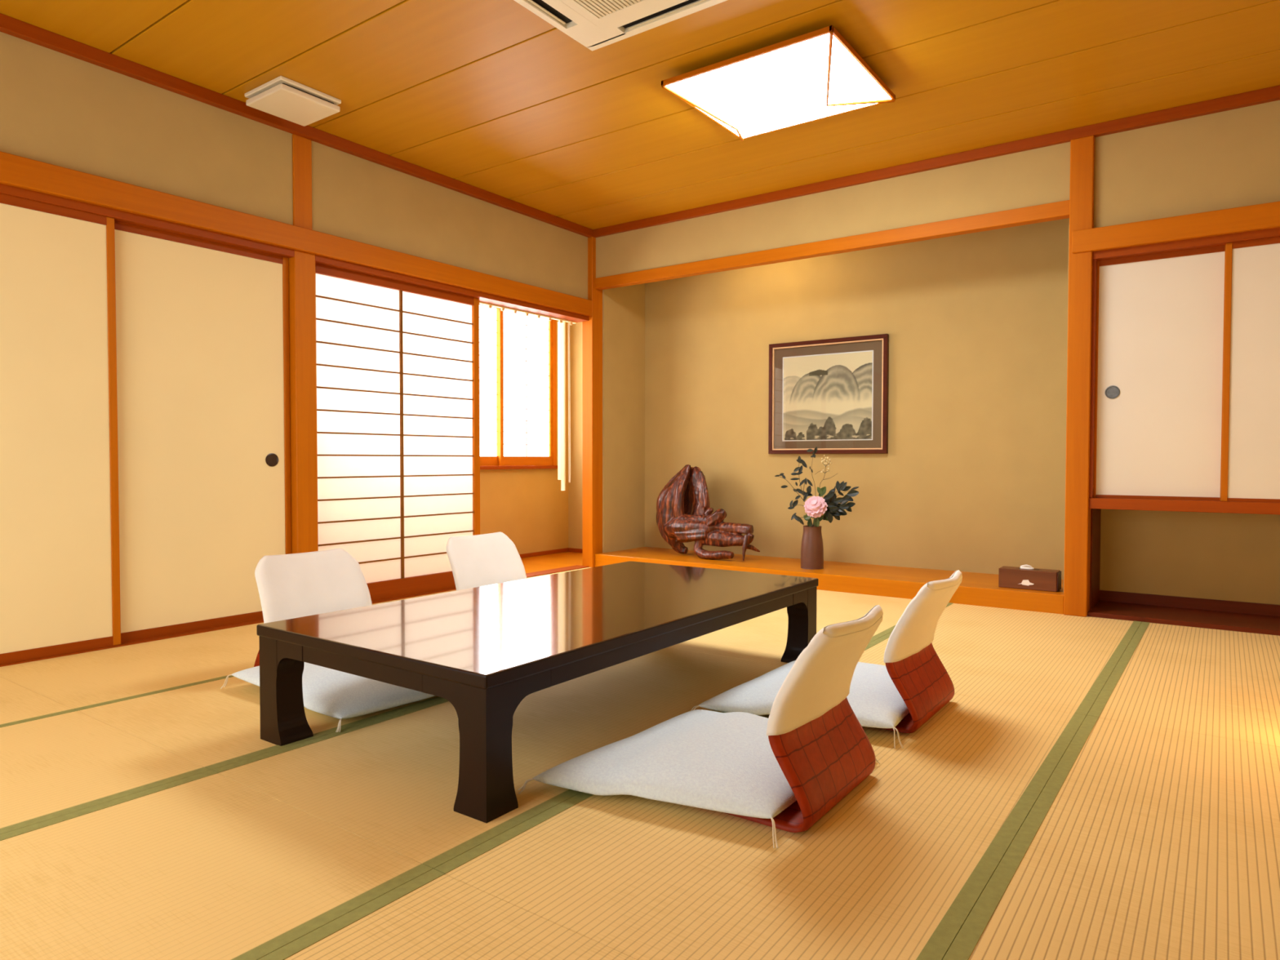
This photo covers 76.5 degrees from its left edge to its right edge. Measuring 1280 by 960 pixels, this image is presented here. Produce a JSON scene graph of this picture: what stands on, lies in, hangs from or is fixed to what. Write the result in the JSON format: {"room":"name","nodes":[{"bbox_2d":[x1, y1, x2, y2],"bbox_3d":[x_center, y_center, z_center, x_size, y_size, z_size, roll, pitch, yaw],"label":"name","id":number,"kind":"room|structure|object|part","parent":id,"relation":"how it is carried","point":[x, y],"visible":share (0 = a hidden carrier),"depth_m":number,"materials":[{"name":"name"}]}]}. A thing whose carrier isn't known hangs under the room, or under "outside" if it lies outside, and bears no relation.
{"room":"traditional dwelling","nodes":[
{"label":"traditional dwelling","id":0,"kind":"room"},
{"bbox_2d":[0,31,587,299],"bbox_3d":[-1.968,-1.498,3.748,0.080,0.520,5.420,1,2,36],"label":"wall","id":1,"kind":"structure","parent":0,"point":[57,108],"depth_m":3.80,"materials":[{"name":"beige paint"}]},
{"bbox_2d":[0,151,591,316],"bbox_3d":[-1.931,-1.189,3.730,0.070,0.112,5.420,1,2,36],"label":"beam","id":2,"kind":"structure","parent":1,"relation":"attached to","point":[15,171],"depth_m":3.81,"materials":[{"name":"brown wood"}]},
{"bbox_2d":[292,133,312,230],"bbox_3d":[-1.704,-1.483,4.074,0.050,0.459,0.100,1,2,36],"label":"post","id":3,"kind":"object","parent":2,"relation":"on","point":[301,146],"visible":0.7,"depth_m":4.06,"materials":[{"name":"brown wood"}]},
{"bbox_2d":[315,254,588,322],"bbox_3d":[-1.056,-1.151,5.046,0.120,0.031,2.193,1,2,36],"label":"rail","id":4,"kind":"object","parent":2,"relation":"attached to","point":[483,297],"visible":0.71,"depth_m":4.88,"materials":[{"name":"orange wood"}]},
{"bbox_2d":[0,13,592,237],"bbox_3d":[-1.919,-1.730,3.707,0.040,0.053,5.420,1,2,36],"label":"trim","id":5,"kind":"structure","parent":1,"relation":"attached to","point":[9,25],"depth_m":3.79,"materials":[{"name":"red wood"}]},
{"bbox_2d":[479,301,576,490],"bbox_3d":[-0.781,-0.541,5.580,0.067,1.255,1.000,1,2,36],"label":"vertical blind","id":6,"kind":"object","parent":1,"relation":"attached to","point":[561,326],"visible":0.91,"depth_m":5.90,"materials":[{"name":"beige fabric"}]},
{"bbox_3d":[-0.515,-0.563,5.920,0.008,1.167,0.026,1,2,36],"label":"cord","id":7,"kind":"part","parent":6,"relation":"part of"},
{"bbox_2d":[480,320,568,554],"bbox_3d":[-1.575,-0.532,5.694,0.100,2.350,3.160,1,2,36],"label":"wall","id":8,"kind":"structure","parent":0,"point":[529,506],"depth_m":6.58,"materials":[{"name":"paint"}]},
{"bbox_2d":[479,303,557,469],"bbox_3d":[-1.523,-0.722,5.676,0.100,1.308,2.800,1,2,36],"label":"window","id":9,"kind":"structure","parent":8,"relation":"in","point":[517,352],"depth_m":6.43,"materials":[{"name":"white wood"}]},
{"bbox_3d":[-1.268,-0.750,6.077,0.002,1.147,0.530,1,2,36],"label":"pane","id":10,"kind":"part","parent":9,"relation":"part of","materials":[{"name":"white glass"}]},
{"bbox_3d":[-1.262,-0.728,6.074,0.024,1.247,0.590,1,2,36],"label":"sash","id":11,"kind":"part","parent":9,"relation":"part of","materials":[{"name":"brown wood"}]},
{"bbox_3d":[-1.511,-0.081,5.684,0.070,0.026,2.800,1,2,36],"label":"sill","id":12,"kind":"part","parent":9,"relation":"part of","materials":[{"name":"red wood"}]},
{"bbox_3d":[-0.911,-0.739,6.512,0.024,1.247,0.601,1,2,36],"label":"sash","id":13,"kind":"part","parent":9,"relation":"part of","materials":[{"name":"brown wood"}]},
{"bbox_3d":[-0.916,-0.761,6.515,0.002,1.147,0.541,1,2,36],"label":"pane","id":14,"kind":"part","parent":9,"relation":"part of","materials":[{"name":"white glass"}]},
{"bbox_3d":[-1.538,-0.735,5.672,0.080,1.282,2.775,1,2,36],"label":"frame","id":15,"kind":"part","parent":9,"relation":"part of","materials":[{"name":"brown wood"}]},
{"bbox_2d":[519,547,582,558],"bbox_3d":[-1.228,0.633,5.523,0.700,0.030,3.080,1,2,36],"label":"baseboard","id":16,"kind":"structure","parent":8,"relation":"attached to","point":[566,549],"depth_m":6.78,"materials":[{"name":"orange wood"}]},
{"bbox_2d":[520,551,582,573],"bbox_3d":[-1.265,0.689,5.533,0.730,0.078,3.210,1,2,36],"label":"floor","id":17,"kind":"structure","parent":0,"point":[553,561],"depth_m":6.31,"materials":[{"name":"orange wood"}]},
{"bbox_2d":[568,321,582,548],"bbox_3d":[-0.339,-0.558,6.782,0.840,2.350,0.050,1,2,36],"label":"wall","id":18,"kind":"structure","parent":0,"point":[575,486],"depth_m":6.90,"materials":[{"name":"beige paint"}]},
{"bbox_2d":[602,283,644,552],"bbox_3d":[-0.154,-0.579,6.224,0.100,2.420,0.520,1,2,36],"label":"wall","id":19,"kind":"structure","parent":0,"point":[623,307],"depth_m":6.18,"materials":[{"name":"beige paint"}]},
{"bbox_2d":[0,567,1279,959],"bbox_3d":[-0.187,0.765,2.526,4.330,0.081,5.420,1,2,36],"label":"floor","id":20,"kind":"structure","parent":0,"point":[1087,788],"depth_m":1.77,"materials":[{"name":"wicker"}]},
{"bbox_2d":[0,618,263,666],"bbox_3d":[-2.268,0.709,3.389,0.100,0.026,1.758,1,2,36],"label":"rail","id":21,"kind":"object","parent":20,"relation":"on","point":[189,633],"depth_m":3.54,"materials":[{"name":"red wood"}]},
{"bbox_2d":[0,193,120,664],"bbox_3d":[-2.477,-0.189,3.037,0.032,1.786,0.938,1,2,36],"label":"door","id":22,"kind":"structure","parent":21,"relation":"on","point":[60,555],"depth_m":3.23,"materials":[{"name":"beige paper"}]},
{"bbox_3d":[-2.476,-1.064,3.015,0.031,0.035,0.878,1,2,36],"label":"rail","id":23,"kind":"part","parent":22,"relation":"part of","materials":[{"name":"red wood"}]},
{"bbox_3d":[-2.478,0.684,3.059,0.031,0.040,0.878,1,2,36],"label":"rail","id":24,"kind":"part","parent":22,"relation":"part of","materials":[{"name":"red wood"}]},
{"bbox_2d":[114,220,291,642],"bbox_3d":[-2.004,-0.207,3.756,0.032,1.786,0.814,1,2,36],"label":"door","id":25,"kind":"structure","parent":21,"relation":"on","point":[202,326],"depth_m":3.71,"materials":[{"name":"beige paper"}]},
{"bbox_3d":[-2.006,0.666,3.779,0.031,0.040,0.754,1,2,36],"label":"rail","id":26,"kind":"part","parent":25,"relation":"part of","materials":[{"name":"red wood"}]},
{"bbox_3d":[-2.004,-1.082,3.734,0.031,0.035,0.754,1,2,36],"label":"rail","id":27,"kind":"part","parent":25,"relation":"part of","materials":[{"name":"red wood"}]},
{"bbox_3d":[-1.815,-0.099,4.006,0.008,0.066,0.066,1,2,36],"label":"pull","id":28,"kind":"part","parent":25,"relation":"part of","materials":[{"name":"brown metal"}]},
{"bbox_2d":[288,249,317,553],"bbox_3d":[-1.729,-0.230,4.131,0.122,1.826,0.114,1,2,36],"label":"post","id":29,"kind":"object","parent":20,"relation":"on","point":[302,288],"visible":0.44,"depth_m":4.08,"materials":[{"name":"brown wood"}]},
{"bbox_2d":[253,547,372,666],"bbox_3d":[-1.085,0.493,2.936,0.507,0.439,0.444,1,2,36],"label":"chair","id":30,"kind":"object","parent":20,"relation":"on","point":[301,584],"visible":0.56,"depth_m":3.02,"materials":[{"name":"white fabric"}]},
{"bbox_2d":[220,662,435,732],"bbox_3d":[-0.960,0.668,2.808,0.761,0.095,0.665,1,2,36],"label":"floor cushion","id":31,"kind":"object","parent":20,"relation":"on","point":[333,693],"visible":0.41,"depth_m":2.56,"materials":[{"name":"grey fabric"}]},
{"bbox_2d":[371,564,589,604],"bbox_3d":[-1.058,0.666,5.092,0.120,0.026,2.193,1,2,36],"label":"rail","id":32,"kind":"object","parent":20,"relation":"on","point":[576,566],"visible":0.29,"depth_m":5.47,"materials":[{"name":"red wood"}]},
{"bbox_2d":[315,263,479,600],"bbox_3d":[-1.359,-0.230,4.647,0.030,1.789,1.169,1,2,36],"label":"door","id":33,"kind":"structure","parent":32,"relation":"on","point":[397,372],"depth_m":4.62,"materials":[{"name":"white paper"}]},
{"bbox_3d":[-1.361,-1.101,4.622,0.029,0.047,1.085,1,2,36],"label":"rail","id":34,"kind":"part","parent":33,"relation":"part of","materials":[{"name":"red wood"}]},
{"bbox_2d":[445,532,526,590],"bbox_3d":[-0.580,0.475,3.657,0.507,0.439,0.444,1,2,36],"label":"chair","id":35,"kind":"object","parent":20,"relation":"on","point":[491,558],"visible":0.54,"depth_m":3.74,"materials":[{"name":"white fabric"}]},
{"bbox_2d":[256,560,818,822],"bbox_3d":[-0.189,0.558,2.739,0.921,0.325,1.772,1,2,36],"label":"table","id":36,"kind":"object","parent":20,"relation":"on","point":[482,650],"visible":0.98,"depth_m":2.26,"materials":[{"name":"paint"}]},
{"bbox_3d":[-0.925,0.584,2.314,0.210,0.292,0.210,1,2,36],"label":"leg","id":37,"kind":"part","parent":36,"relation":"part of","materials":[{"name":"paint"}]},
{"bbox_3d":[-0.357,0.595,1.906,0.210,0.292,0.210,1,2,36],"label":"leg","id":38,"kind":"part","parent":36,"relation":"part of","materials":[{"name":"paint"}]},
{"bbox_3d":[0.546,0.564,3.165,0.210,0.292,0.210,1,2,36],"label":"leg","id":39,"kind":"part","parent":36,"relation":"part of","materials":[{"name":"paint"}]},
{"bbox_2d":[582,236,602,567],"bbox_3d":[-0.350,-0.561,5.971,0.097,2.397,0.120,1,2,36],"label":"post","id":40,"kind":"object","parent":20,"relation":"on","point":[592,329],"visible":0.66,"depth_m":5.93,"materials":[{"name":"brown wood"}]},
{"bbox_2d":[517,709,879,848],"bbox_3d":[0.178,0.687,2.032,0.644,0.098,0.742,1,2,36],"label":"floor cushion","id":41,"kind":"object","parent":20,"relation":"on","point":[726,762],"visible":0.73,"depth_m":1.88,"materials":[{"name":"grey fabric"}]},
{"bbox_2d":[690,660,909,748],"bbox_3d":[0.615,0.673,2.615,0.639,0.098,0.762,1,2,36],"label":"floor cushion","id":42,"kind":"object","parent":20,"relation":"on","point":[875,700],"visible":0.44,"depth_m":2.46,"materials":[{"name":"grey fabric"}]},
{"bbox_2d":[723,604,883,832],"bbox_3d":[0.305,0.519,1.967,0.507,0.439,0.444,1,2,36],"label":"chair","id":43,"kind":"object","parent":20,"relation":"on","point":[817,740],"visible":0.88,"depth_m":1.78,"materials":[{"name":"white fabric"}]},
{"bbox_2d":[595,552,1063,614],"bbox_3d":[0.951,0.623,5.095,3.076,0.118,0.115,1,2,36],"label":"step","id":44,"kind":"structure","parent":20,"relation":"on","point":[997,597],"depth_m":4.70,"materials":[{"name":"orange wood"}]},
{"bbox_2d":[998,565,1061,591],"bbox_3d":[2.097,0.531,4.370,0.291,0.105,0.112,1,2,36],"label":"tissue box","id":45,"kind":"object","parent":44,"relation":"on","point":[1012,577],"visible":1,"depth_m":4.33,"materials":[{"name":"brown wood"}]},
{"bbox_2d":[1020,564,1034,568],"bbox_3d":[2.085,0.467,4.379,0.072,0.022,0.023,1,2,36],"label":"tissue","id":46,"kind":"object","parent":45,"relation":"on","point":[1023,566],"visible":1,"depth_m":4.37,"materials":[{"name":"white paper"}]},
{"bbox_2d":[880,569,962,733],"bbox_3d":[0.741,0.504,2.586,0.507,0.439,0.444,1,2,36],"label":"chair","id":47,"kind":"object","parent":20,"relation":"on","point":[913,664],"visible":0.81,"depth_m":2.39,"materials":[{"name":"white fabric"}]},
{"bbox_2d":[1063,135,1094,617],"bbox_3d":[2.234,-0.511,4.124,0.104,2.397,0.110,1,2,36],"label":"post","id":48,"kind":"object","parent":20,"relation":"on","point":[1077,512],"visible":0.82,"depth_m":4.08,"materials":[{"name":"brown wood"}]},
{"bbox_2d":[0,0,1279,229],"bbox_3d":[-0.190,-1.753,2.453,4.490,0.060,5.600,1,2,36],"label":"ceiling","id":49,"kind":"structure","parent":0,"point":[490,95],"depth_m":3.48,"materials":[{"name":"orange wood"}]},
{"bbox_2d":[244,75,341,126],"bbox_3d":[-1.588,-1.729,3.722,0.300,0.056,0.300,1,2,36],"label":"ceiling vent","id":50,"kind":"object","parent":49,"relation":"in","point":[282,97],"visible":1,"depth_m":3.67,"materials":[{"name":"beige plastic"}]},
{"bbox_2d":[514,0,727,51],"bbox_3d":[-0.084,-1.710,2.594,0.950,0.032,0.950,1,2,36],"label":"air conditioner","id":51,"kind":"object","parent":49,"relation":"attached to","point":[595,24],"visible":1,"depth_m":2.98,"materials":[{"name":"beige plastic"}]},
{"bbox_3d":[-0.084,-1.705,2.594,0.662,0.022,0.662,1,2,36],"label":"grille frame","id":52,"kind":"part","parent":51,"relation":"part of","materials":[{"name":"beige plastic"}]},
{"bbox_2d":[661,25,895,141],"bbox_3d":[0.616,-1.667,3.561,0.776,0.166,0.724,1,2,36],"label":"ceiling lamp","id":53,"kind":"object","parent":49,"relation":"attached to","point":[815,75],"visible":1,"depth_m":3.41,"materials":[{"name":"white plastic"}]},
{"bbox_2d":[608,546,1063,591],"bbox_3d":[1.144,0.587,5.346,3.100,0.058,0.520,1,2,36],"label":"floor","id":54,"kind":"structure","parent":0,"point":[972,578],"depth_m":5.24,"materials":[{"name":"orange wood"}]},
{"bbox_2d":[656,464,759,560],"bbox_3d":[0.446,0.221,5.752,0.288,0.660,0.858,-1,2,-43],"label":"carving","id":55,"kind":"object","parent":54,"relation":"on","point":[684,511],"visible":1,"depth_m":5.76,"materials":[{"name":"brown wood"}]},
{"bbox_2d":[800,524,823,569],"bbox_3d":[1.098,0.427,5.178,0.144,0.268,0.144,1,2,36],"label":"vase","id":56,"kind":"object","parent":54,"relation":"on","point":[811,548],"visible":0.95,"depth_m":5.12,"materials":[{"name":"brown ceramic"}]},
{"bbox_2d":[774,456,813,524],"bbox_3d":[0.995,0.072,5.246,0.267,0.454,0.113,1,2,36],"label":"leafy branch","id":57,"kind":"object","parent":56,"relation":"in","point":[802,462],"visible":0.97,"depth_m":5.22,"materials":[{"name":"green plant"}]},
{"bbox_2d":[806,447,817,520],"bbox_3d":[1.094,0.045,5.151,0.081,0.511,0.040,-1,2,-40],"label":"leafy branch","id":58,"kind":"object","parent":56,"relation":"in","point":[815,448],"visible":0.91,"depth_m":5.16,"materials":[{"name":"green plant"}]},
{"bbox_2d":[803,486,827,526],"bbox_3d":[1.103,0.176,5.165,0.176,0.271,0.094,1,2,36],"label":"leafy sprig","id":59,"kind":"object","parent":56,"relation":"in","point":[821,491],"visible":0.8,"depth_m":5.14,"materials":[{"name":"green plant"}]},
{"bbox_2d":[804,496,827,526],"bbox_3d":[1.102,0.269,5.100,0.145,0.340,0.137,1,2,36],"label":"flower","id":60,"kind":"object","parent":56,"relation":"in","point":[815,506],"visible":1,"depth_m":5.07,"materials":[{"name":"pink plant"}]},
{"bbox_2d":[813,454,837,524],"bbox_3d":[1.163,0.072,5.117,0.058,0.460,0.161,-1,2,-38],"label":"twig","id":61,"kind":"object","parent":56,"relation":"in","point":[823,460],"visible":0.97,"depth_m":5.11,"materials":[{"name":"plant"}]},
{"bbox_2d":[817,480,858,523],"bbox_3d":[1.227,0.155,5.077,0.318,0.297,0.120,1,2,36],"label":"leafy branch","id":62,"kind":"object","parent":56,"relation":"in","point":[835,509],"visible":0.88,"depth_m":5.06,"materials":[{"name":"green plant"}]},
{"bbox_2d":[644,217,1068,579],"bbox_3d":[1.311,-0.580,5.529,3.220,2.380,0.060,1,2,36],"label":"wall","id":63,"kind":"structure","parent":0,"point":[971,477],"depth_m":5.22,"materials":[{"name":"beige paint"}]},
{"bbox_2d":[768,333,888,453],"bbox_3d":[1.261,-0.565,5.507,0.845,0.773,0.033,1,2,36],"label":"framed picture","id":64,"kind":"object","parent":63,"relation":"attached to","point":[830,396],"visible":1,"depth_m":5.49,"materials":[{"name":"beige paper"}]},
{"bbox_2d":[782,351,872,439],"bbox_3d":[1.263,-0.561,5.511,0.635,0.575,0.001,1,2,36],"label":"painting","id":65,"kind":"object","parent":64,"relation":"attached to","point":[826,397],"depth_m":5.50},
{"bbox_2d":[595,100,1279,278],"bbox_3d":[1.446,-1.518,4.671,4.310,0.520,0.060,1,2,36],"label":"wall","id":66,"kind":"structure","parent":0,"point":[1040,175],"depth_m":4.24,"materials":[{"name":"beige paint"}]},
{"bbox_2d":[595,200,1069,289],"bbox_3d":[0.941,-1.403,5.026,3.076,0.075,0.067,1,2,36],"label":"beam","id":67,"kind":"structure","parent":66,"relation":"attached to","point":[1056,211],"depth_m":4.77,"materials":[{"name":"brown wood"}]},
{"bbox_2d":[592,84,1279,237],"bbox_3d":[1.390,-1.751,4.656,4.290,0.053,0.040,1,2,36],"label":"trim","id":68,"kind":"structure","parent":66,"relation":"attached to","point":[1271,94],"depth_m":4.33,"materials":[{"name":"red wood"}]},
{"bbox_2d":[1071,200,1279,253],"bbox_3d":[2.655,-1.184,3.754,1.166,0.110,0.052,1,2,36],"label":"beam","id":69,"kind":"structure","parent":66,"relation":"attached to","point":[1264,215],"depth_m":3.81,"materials":[{"name":"brown wood"}]},
{"bbox_2d":[1092,227,1279,261],"bbox_3d":[2.717,-1.111,3.767,1.078,0.036,0.082,1,2,36],"label":"rail","id":70,"kind":"object","parent":69,"relation":"attached to","point":[1220,240],"visible":0.89,"depth_m":3.83,"materials":[{"name":"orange wood"}]},
{"bbox_2d":[1062,217,1101,609],"bbox_3d":[2.413,-0.529,4.383,0.129,2.420,0.520,1,2,36],"label":"wall","id":71,"kind":"structure","parent":0,"point":[1095,513],"depth_m":4.23,"materials":[{"name":"beige paint"}]},
{"bbox_2d":[1088,258,1097,497],"bbox_3d":[2.289,-0.507,4.100,0.014,1.190,0.085,1,2,36],"label":"door frame","id":72,"kind":"structure","parent":71,"relation":"attached to","point":[1095,261],"depth_m":4.07,"materials":[{"name":"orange wood"}]},
{"bbox_2d":[1087,600,1279,635],"bbox_3d":[2.822,0.692,3.962,1.078,0.042,0.435,1,2,36],"label":"floor","id":73,"kind":"structure","parent":0,"point":[1214,620],"depth_m":3.98,"materials":[{"name":"brown wood"}]},
{"bbox_2d":[1099,509,1279,604],"bbox_3d":[2.976,0.408,4.137,1.140,0.560,0.040,1,2,36],"label":"wall niche","id":74,"kind":"object","parent":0,"point":[1218,556],"visible":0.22,"depth_m":4.20,"materials":[{"name":"beige paint"}]},
{"bbox_2d":[1088,497,1279,515],"bbox_3d":[2.823,0.121,3.949,1.078,0.053,0.452,1,2,36],"label":"shelf","id":75,"kind":"object","parent":74,"relation":"attached to","point":[1178,505],"visible":0.76,"depth_m":3.84,"materials":[{"name":"red wood"}]},
{"bbox_2d":[1093,244,1226,501],"bbox_3d":[2.520,-0.502,3.954,0.560,1.192,0.028,1,2,36],"label":"door","id":76,"kind":"structure","parent":75,"relation":"on","point":[1160,333],"depth_m":3.94,"materials":[{"name":"beige paper"}]},
{"bbox_3d":[2.362,-0.439,4.061,0.066,0.066,0.008,1,2,36],"label":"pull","id":77,"kind":"part","parent":76,"relation":"part of","materials":[{"name":"grey metal"}]},
{"bbox_3d":[2.521,0.086,3.971,0.512,0.016,0.024,1,2,36],"label":"rail","id":78,"kind":"part","parent":76,"relation":"part of","materials":[{"name":"red wood"}]},
{"bbox_3d":[2.522,-1.084,3.941,0.512,0.028,0.024,1,2,36],"label":"rail","id":79,"kind":"part","parent":76,"relation":"part of","materials":[{"name":"red wood"}]},
{"bbox_2d":[1221,236,1279,502],"bbox_3d":[2.930,-0.493,3.618,0.538,1.192,0.028,1,2,36],"label":"door","id":80,"kind":"structure","parent":75,"relation":"on","point":[1251,433],"depth_m":3.71,"materials":[{"name":"beige paper"}]},
{"bbox_3d":[2.931,0.095,3.635,0.490,0.016,0.024,1,2,36],"label":"rail","id":81,"kind":"part","parent":80,"relation":"part of","materials":[{"name":"red wood"}]},
{"bbox_3d":[2.932,-1.075,3.605,0.490,0.028,0.024,1,2,36],"label":"rail","id":82,"kind":"part","parent":80,"relation":"part of","materials":[{"name":"red wood"}]},
{"bbox_2d":[1099,590,1279,616],"bbox_3d":[2.947,0.638,4.130,1.071,0.056,0.015,1,2,36],"label":"baseboard","id":83,"kind":"structure","parent":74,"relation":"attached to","point":[1273,610],"depth_m":4.19,"materials":[{"name":"brown wood"}]},
{"bbox_3d":[-3.205,-0.233,2.144,0.080,1.930,1.320,1,2,36],"label":"wall","id":84,"kind":"structure","parent":0,"visible":0},
{"bbox_2d":[0,183,294,257],"bbox_3d":[-2.266,-1.107,3.343,0.100,0.034,1.758,1,2,36],"label":"rail","id":85,"kind":"object","parent":84,"relation":"attached to","point":[118,215],"visible":0.78,"depth_m":3.49,"materials":[{"name":"red wood"}]}
]}

